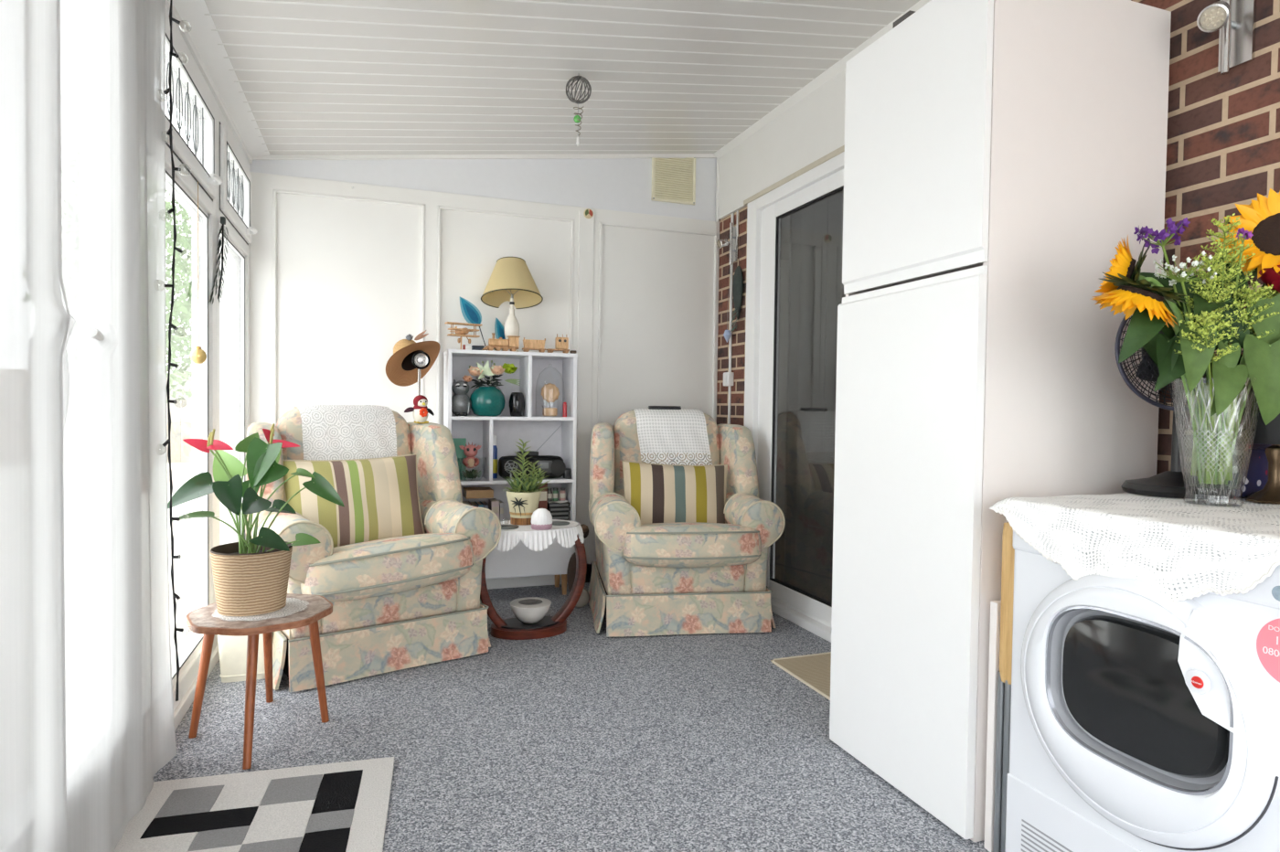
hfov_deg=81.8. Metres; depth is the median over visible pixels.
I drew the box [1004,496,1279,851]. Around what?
dryer
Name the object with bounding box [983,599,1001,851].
board
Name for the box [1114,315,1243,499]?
desk fan
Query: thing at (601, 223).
bead
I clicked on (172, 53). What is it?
bulb
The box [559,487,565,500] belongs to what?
spice jar
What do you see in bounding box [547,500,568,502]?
paper sheet
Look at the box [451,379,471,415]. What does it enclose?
cat figurine
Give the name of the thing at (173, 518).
socket
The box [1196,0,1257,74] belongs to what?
wall spotlight
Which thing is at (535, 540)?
doily
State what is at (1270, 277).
rose
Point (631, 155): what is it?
bead
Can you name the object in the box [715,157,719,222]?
bead
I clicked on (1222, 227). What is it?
goldenrod spray
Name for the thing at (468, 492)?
book
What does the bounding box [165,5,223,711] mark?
window
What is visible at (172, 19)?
bulb
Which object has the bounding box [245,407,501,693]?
armchair
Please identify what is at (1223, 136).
wall
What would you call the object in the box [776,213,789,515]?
wall
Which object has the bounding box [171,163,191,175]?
bulb
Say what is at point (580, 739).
floor
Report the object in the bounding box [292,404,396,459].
lace antimacassar
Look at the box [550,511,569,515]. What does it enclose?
case
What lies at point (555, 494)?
spice jar
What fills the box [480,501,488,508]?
book
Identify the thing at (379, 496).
cushion
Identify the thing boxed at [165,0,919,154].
ceiling
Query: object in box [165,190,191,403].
tree
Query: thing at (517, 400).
vase
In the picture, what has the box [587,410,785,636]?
armchair
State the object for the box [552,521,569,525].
coaster
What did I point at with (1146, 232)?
statice
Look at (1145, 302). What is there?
sunflower
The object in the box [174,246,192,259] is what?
bulb
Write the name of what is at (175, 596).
socket
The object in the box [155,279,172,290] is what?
bulb
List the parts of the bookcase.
panel, panel, shelf, shelf, shelf, leg, leg, panel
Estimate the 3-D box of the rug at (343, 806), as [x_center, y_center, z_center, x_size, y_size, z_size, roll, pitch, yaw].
[-0.952,1.038,1.696,0.680,0.014,1.040,0,2,-15]
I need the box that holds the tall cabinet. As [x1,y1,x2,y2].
[829,0,1171,842]
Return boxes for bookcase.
[443,349,577,595]
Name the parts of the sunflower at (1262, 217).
stem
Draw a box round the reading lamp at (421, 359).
[411,351,430,395]
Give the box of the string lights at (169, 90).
[155,0,192,701]
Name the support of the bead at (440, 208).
attached to the wall at (348, 272)
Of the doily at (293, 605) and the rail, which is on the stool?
the doily at (293, 605)
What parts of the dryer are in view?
plinth panel, window trim, door glass, control panel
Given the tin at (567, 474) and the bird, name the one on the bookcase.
the tin at (567, 474)
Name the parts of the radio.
carry handle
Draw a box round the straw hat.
[385,330,440,386]
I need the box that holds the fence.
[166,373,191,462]
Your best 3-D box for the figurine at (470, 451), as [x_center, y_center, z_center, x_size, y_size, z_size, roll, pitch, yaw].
[-0.943,0.164,4.117,0.124,0.148,0.083,0,2,-20]
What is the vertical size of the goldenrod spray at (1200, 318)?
0.363 m
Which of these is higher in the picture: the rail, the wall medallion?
the rail
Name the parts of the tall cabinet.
door, door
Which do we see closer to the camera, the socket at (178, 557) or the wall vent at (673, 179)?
the socket at (178, 557)
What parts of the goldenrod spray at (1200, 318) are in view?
stem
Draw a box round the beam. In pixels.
[165,0,269,163]
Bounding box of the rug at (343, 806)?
[113,757,394,851]
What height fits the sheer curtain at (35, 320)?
2.331 m
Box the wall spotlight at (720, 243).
[716,222,738,265]
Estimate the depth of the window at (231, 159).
3.81 m
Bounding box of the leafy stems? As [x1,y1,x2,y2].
[1140,251,1279,484]
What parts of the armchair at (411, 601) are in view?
arm, backrest, arm, arm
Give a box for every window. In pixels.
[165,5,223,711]
[215,100,257,646]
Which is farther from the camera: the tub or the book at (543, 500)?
the book at (543, 500)
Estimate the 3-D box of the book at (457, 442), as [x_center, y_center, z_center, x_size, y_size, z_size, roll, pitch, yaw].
[-1.024,0.186,4.157,0.084,0.232,0.036,0,2,-20]
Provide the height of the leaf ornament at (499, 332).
0.212 m
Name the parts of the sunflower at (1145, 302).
stem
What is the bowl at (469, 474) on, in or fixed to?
on the bookcase
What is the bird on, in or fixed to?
on the armchair at (411, 601)
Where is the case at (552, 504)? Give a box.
[547,501,569,507]
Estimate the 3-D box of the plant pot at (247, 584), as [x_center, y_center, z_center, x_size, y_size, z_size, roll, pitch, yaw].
[-1.291,0.504,2.460,0.244,0.205,0.244,0,2,-20]
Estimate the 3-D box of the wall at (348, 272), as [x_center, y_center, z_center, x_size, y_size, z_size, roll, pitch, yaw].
[-0.824,-0.414,4.473,3.050,2.780,0.100,0,2,-20]
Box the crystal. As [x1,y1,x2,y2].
[723,255,733,342]
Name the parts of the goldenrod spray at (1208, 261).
stem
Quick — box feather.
[730,256,743,331]
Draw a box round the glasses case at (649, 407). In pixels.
[647,405,681,409]
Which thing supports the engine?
on the bookcase
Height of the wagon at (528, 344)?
0.082 m
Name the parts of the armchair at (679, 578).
arm, backrest, arm, arm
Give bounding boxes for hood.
[413,394,427,405]
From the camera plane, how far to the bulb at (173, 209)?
2.18 m
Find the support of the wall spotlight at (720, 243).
attached to the wall at (1223, 136)
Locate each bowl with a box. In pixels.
[458,458,486,480]
[510,597,551,623]
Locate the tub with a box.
[217,633,265,682]
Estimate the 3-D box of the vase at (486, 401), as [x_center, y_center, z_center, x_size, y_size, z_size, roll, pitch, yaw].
[-0.863,-0.138,4.186,0.200,0.166,0.200,0,2,-20]
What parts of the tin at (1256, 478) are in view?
lid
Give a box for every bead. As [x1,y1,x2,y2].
[251,153,716,159]
[272,189,425,426]
[436,205,574,424]
[595,222,717,561]
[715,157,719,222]
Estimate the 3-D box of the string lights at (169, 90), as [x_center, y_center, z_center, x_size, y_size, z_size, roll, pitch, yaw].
[-1.381,-0.239,2.197,0.094,2.150,0.109,0,1,-12]
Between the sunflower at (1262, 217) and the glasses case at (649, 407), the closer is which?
the sunflower at (1262, 217)
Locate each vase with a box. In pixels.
[469,386,505,416]
[508,392,524,416]
[1171,382,1259,506]
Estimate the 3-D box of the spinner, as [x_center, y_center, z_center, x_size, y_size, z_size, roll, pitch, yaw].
[-0.278,-1.425,3.333,0.116,0.330,0.117,0,2,-20]
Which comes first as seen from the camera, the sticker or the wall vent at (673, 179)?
the sticker
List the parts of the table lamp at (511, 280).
lamp shade, shade trim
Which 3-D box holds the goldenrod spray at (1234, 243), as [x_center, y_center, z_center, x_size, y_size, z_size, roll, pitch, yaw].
[1.324,-0.146,1.656,0.124,0.541,0.115,0,2,-20]
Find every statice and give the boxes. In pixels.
[1133,217,1205,458]
[1227,227,1253,346]
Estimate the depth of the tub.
2.90 m
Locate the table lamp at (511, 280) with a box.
[480,256,543,351]
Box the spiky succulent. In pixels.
[504,438,549,492]
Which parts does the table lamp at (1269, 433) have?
lamp shade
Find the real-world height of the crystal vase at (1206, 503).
0.279 m
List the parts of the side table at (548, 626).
bowed leg, bowed leg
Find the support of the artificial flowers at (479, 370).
in the vase at (486, 401)
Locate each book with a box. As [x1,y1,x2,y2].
[452,437,466,479]
[462,487,493,499]
[469,501,478,507]
[475,501,483,507]
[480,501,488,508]
[488,498,499,519]
[498,500,503,521]
[536,482,547,510]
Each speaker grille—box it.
[507,459,522,476]
[550,459,565,475]
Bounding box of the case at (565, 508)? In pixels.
[547,506,570,511]
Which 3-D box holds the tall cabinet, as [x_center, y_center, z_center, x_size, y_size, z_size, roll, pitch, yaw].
[1.045,-0.064,2.241,0.646,2.240,0.602,0,2,-20]
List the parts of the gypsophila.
stem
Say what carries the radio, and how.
on the bookcase
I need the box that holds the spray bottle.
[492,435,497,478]
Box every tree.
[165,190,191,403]
[165,201,191,385]
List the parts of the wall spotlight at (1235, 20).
bulb, wall plate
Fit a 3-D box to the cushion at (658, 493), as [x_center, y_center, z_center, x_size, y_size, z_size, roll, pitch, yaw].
[0.192,0.404,3.974,0.590,0.427,0.204,1,1,-4]
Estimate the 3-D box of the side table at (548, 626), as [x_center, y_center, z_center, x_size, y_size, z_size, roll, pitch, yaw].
[-0.526,0.743,3.600,0.540,0.518,0.340,0,2,-20]
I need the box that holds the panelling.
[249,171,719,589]
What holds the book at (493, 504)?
on the bookcase
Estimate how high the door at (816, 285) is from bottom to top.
2.300 m
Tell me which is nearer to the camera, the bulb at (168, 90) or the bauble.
the bulb at (168, 90)
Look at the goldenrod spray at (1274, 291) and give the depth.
1.64 m
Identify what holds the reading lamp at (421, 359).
on the floor
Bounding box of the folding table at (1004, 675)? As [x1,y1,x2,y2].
[993,522,1014,851]
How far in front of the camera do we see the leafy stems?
1.62 m
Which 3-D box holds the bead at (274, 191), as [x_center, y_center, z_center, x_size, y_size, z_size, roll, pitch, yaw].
[-1.617,-0.208,4.131,0.786,2.125,0.024,0,2,-20]
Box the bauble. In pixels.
[190,181,206,363]
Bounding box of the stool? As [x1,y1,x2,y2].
[186,593,332,769]
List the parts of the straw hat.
crown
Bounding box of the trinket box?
[471,345,484,350]
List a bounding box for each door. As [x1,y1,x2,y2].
[744,151,844,642]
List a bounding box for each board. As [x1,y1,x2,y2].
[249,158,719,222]
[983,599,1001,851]
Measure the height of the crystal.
0.550 m
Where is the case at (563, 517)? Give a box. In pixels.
[551,515,569,520]
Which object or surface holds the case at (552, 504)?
on the case at (565, 508)
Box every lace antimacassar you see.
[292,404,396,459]
[631,408,712,465]
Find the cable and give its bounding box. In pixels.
[735,210,738,249]
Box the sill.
[170,630,219,730]
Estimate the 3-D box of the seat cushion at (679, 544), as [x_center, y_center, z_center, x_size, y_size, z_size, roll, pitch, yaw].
[0.226,0.603,3.803,0.695,0.265,0.688,1,1,-8]
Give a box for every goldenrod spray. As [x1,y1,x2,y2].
[1173,310,1239,478]
[1179,252,1244,448]
[1188,213,1254,310]
[1205,239,1258,319]
[1222,279,1279,348]
[1235,285,1279,413]
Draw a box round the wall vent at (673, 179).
[650,157,695,204]
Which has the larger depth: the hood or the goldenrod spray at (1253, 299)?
the hood
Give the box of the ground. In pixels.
[167,462,192,654]
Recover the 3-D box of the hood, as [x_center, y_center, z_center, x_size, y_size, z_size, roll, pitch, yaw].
[-1.105,-0.122,3.720,0.072,0.068,0.068,0,2,-31]
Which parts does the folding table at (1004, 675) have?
leg, leg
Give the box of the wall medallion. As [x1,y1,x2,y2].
[583,208,593,218]
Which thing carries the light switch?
attached to the wall at (1223, 136)
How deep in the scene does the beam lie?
2.91 m
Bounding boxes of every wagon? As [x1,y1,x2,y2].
[522,337,546,352]
[546,333,576,353]
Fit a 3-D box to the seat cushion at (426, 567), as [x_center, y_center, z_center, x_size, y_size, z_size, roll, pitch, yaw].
[-1.126,0.603,3.209,0.695,0.304,0.688,0,2,-30]
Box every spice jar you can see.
[547,488,552,501]
[552,488,558,501]
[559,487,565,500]
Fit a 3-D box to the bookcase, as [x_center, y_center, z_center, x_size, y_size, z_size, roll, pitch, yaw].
[-0.755,0.280,4.278,0.726,1.403,0.303,0,2,-20]
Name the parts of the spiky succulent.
shoot stem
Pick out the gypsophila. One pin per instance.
(1179, 279)
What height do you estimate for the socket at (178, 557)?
0.033 m
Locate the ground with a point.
(181, 472)
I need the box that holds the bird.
[404,394,434,423]
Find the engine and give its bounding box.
[481,332,520,351]
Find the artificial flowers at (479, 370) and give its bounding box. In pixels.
[462,360,520,390]
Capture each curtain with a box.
[0,0,70,851]
[60,0,176,851]
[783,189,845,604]
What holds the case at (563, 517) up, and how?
on the case
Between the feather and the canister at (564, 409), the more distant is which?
the feather
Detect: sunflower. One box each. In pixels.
[1089,271,1216,421]
[1095,234,1247,415]
[1214,188,1279,364]
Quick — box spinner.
[565,75,591,146]
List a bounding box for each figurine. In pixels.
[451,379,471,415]
[459,441,481,468]
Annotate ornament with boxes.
[459,296,486,346]
[494,318,505,339]
[531,508,552,530]
[541,383,559,415]
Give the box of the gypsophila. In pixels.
[1152,250,1216,452]
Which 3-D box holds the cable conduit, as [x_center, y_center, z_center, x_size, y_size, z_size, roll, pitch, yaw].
[0.569,-0.202,4.695,0.018,2.280,0.018,0,2,-20]
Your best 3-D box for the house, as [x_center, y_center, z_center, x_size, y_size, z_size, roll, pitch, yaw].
[-0.966,-0.435,4.103,0.034,0.030,0.020,0,2,-20]
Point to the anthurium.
(263, 468)
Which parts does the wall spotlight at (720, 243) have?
wall plate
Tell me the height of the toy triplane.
0.151 m
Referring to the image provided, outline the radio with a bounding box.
[498,425,565,479]
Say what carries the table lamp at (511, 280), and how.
on the bookcase
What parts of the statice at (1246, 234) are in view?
stem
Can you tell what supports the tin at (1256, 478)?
on the cloth
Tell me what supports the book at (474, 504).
on the bookcase
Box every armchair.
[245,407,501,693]
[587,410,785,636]
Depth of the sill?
2.68 m
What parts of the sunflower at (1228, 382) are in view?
stem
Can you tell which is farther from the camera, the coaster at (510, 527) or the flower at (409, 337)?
the flower at (409, 337)
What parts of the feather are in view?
blade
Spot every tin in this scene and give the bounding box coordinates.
[563,468,570,479]
[1223,441,1271,498]
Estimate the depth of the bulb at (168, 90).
2.17 m
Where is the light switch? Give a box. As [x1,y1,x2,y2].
[723,372,734,386]
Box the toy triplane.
[444,321,482,349]
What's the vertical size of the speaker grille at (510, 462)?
0.094 m
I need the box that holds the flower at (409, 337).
[405,333,413,340]
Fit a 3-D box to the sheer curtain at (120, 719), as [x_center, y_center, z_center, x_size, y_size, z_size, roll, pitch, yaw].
[-1.266,-0.142,1.801,0.053,2.331,0.930,0,2,-21]
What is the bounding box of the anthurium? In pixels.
[167,423,344,554]
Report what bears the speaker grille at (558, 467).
attached to the radio
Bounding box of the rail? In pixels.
[743,144,844,205]
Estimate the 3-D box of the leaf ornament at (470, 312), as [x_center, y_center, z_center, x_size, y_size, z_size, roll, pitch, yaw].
[-0.945,-0.582,4.249,0.181,0.316,0.036,0,2,-20]
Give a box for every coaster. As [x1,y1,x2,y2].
[501,524,518,529]
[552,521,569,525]
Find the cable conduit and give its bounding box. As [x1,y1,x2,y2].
[727,213,734,424]
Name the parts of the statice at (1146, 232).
stem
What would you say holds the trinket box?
on the bookcase
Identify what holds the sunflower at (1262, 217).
in the crystal vase at (1206, 503)
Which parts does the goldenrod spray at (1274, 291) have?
stem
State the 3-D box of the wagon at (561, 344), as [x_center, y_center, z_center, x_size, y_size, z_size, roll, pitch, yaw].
[-0.452,-0.474,4.269,0.172,0.112,0.050,0,2,-20]
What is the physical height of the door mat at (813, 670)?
0.011 m
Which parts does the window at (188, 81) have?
vent sash, handle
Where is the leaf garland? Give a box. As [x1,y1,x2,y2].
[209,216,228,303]
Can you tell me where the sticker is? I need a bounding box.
[1256,618,1279,682]
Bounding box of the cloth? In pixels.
[989,492,1279,602]
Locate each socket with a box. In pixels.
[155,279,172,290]
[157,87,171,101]
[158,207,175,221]
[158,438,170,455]
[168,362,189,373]
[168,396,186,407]
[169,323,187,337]
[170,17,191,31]
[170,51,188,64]
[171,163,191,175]
[171,513,189,524]
[171,551,191,562]
[172,592,189,607]
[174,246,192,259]
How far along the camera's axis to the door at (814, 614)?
4.11 m
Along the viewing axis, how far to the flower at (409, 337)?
3.93 m
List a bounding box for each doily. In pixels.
[212,597,309,620]
[495,519,584,551]
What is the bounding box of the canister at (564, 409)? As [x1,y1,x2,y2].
[562,402,566,416]
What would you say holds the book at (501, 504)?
on the bookcase
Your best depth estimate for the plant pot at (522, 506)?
3.57 m
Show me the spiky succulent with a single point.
(527, 485)
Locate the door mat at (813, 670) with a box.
[770,651,831,700]
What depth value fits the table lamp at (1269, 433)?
1.68 m
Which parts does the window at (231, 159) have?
vent sash, handle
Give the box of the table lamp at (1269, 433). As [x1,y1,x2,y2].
[1236,379,1279,504]
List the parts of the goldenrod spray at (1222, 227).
stem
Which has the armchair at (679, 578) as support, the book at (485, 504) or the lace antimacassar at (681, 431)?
the lace antimacassar at (681, 431)
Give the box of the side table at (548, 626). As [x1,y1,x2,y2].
[480,525,586,639]
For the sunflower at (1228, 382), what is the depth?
1.56 m
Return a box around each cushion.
[283,453,424,547]
[300,533,473,602]
[621,460,727,523]
[622,522,761,567]
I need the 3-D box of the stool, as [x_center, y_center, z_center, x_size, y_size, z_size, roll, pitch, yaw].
[-1.261,0.818,2.464,0.436,0.415,0.436,1,2,20]
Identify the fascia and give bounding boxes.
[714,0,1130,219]
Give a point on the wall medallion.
(588, 213)
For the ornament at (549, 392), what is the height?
0.195 m
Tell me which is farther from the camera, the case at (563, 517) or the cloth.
the case at (563, 517)
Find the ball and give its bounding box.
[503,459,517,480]
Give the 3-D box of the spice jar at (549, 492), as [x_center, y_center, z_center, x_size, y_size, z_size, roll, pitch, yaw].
[-0.528,0.398,4.300,0.036,0.073,0.036,0,2,-20]
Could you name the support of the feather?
hanging from the wall at (1223, 136)
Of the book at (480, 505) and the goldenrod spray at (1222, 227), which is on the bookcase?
the book at (480, 505)
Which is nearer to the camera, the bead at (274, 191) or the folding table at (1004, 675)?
the folding table at (1004, 675)
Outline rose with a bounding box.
[1235,265,1279,414]
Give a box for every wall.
[219,172,714,544]
[716,0,1279,498]
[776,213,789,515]
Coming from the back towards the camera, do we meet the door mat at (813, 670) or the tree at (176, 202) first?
the tree at (176, 202)
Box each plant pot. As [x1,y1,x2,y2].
[209,541,292,616]
[506,490,541,525]
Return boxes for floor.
[151,529,989,851]
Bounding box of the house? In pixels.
[462,344,469,350]
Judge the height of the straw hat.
0.304 m
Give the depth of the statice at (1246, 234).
1.62 m
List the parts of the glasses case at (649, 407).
lid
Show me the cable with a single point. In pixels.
(737, 210)

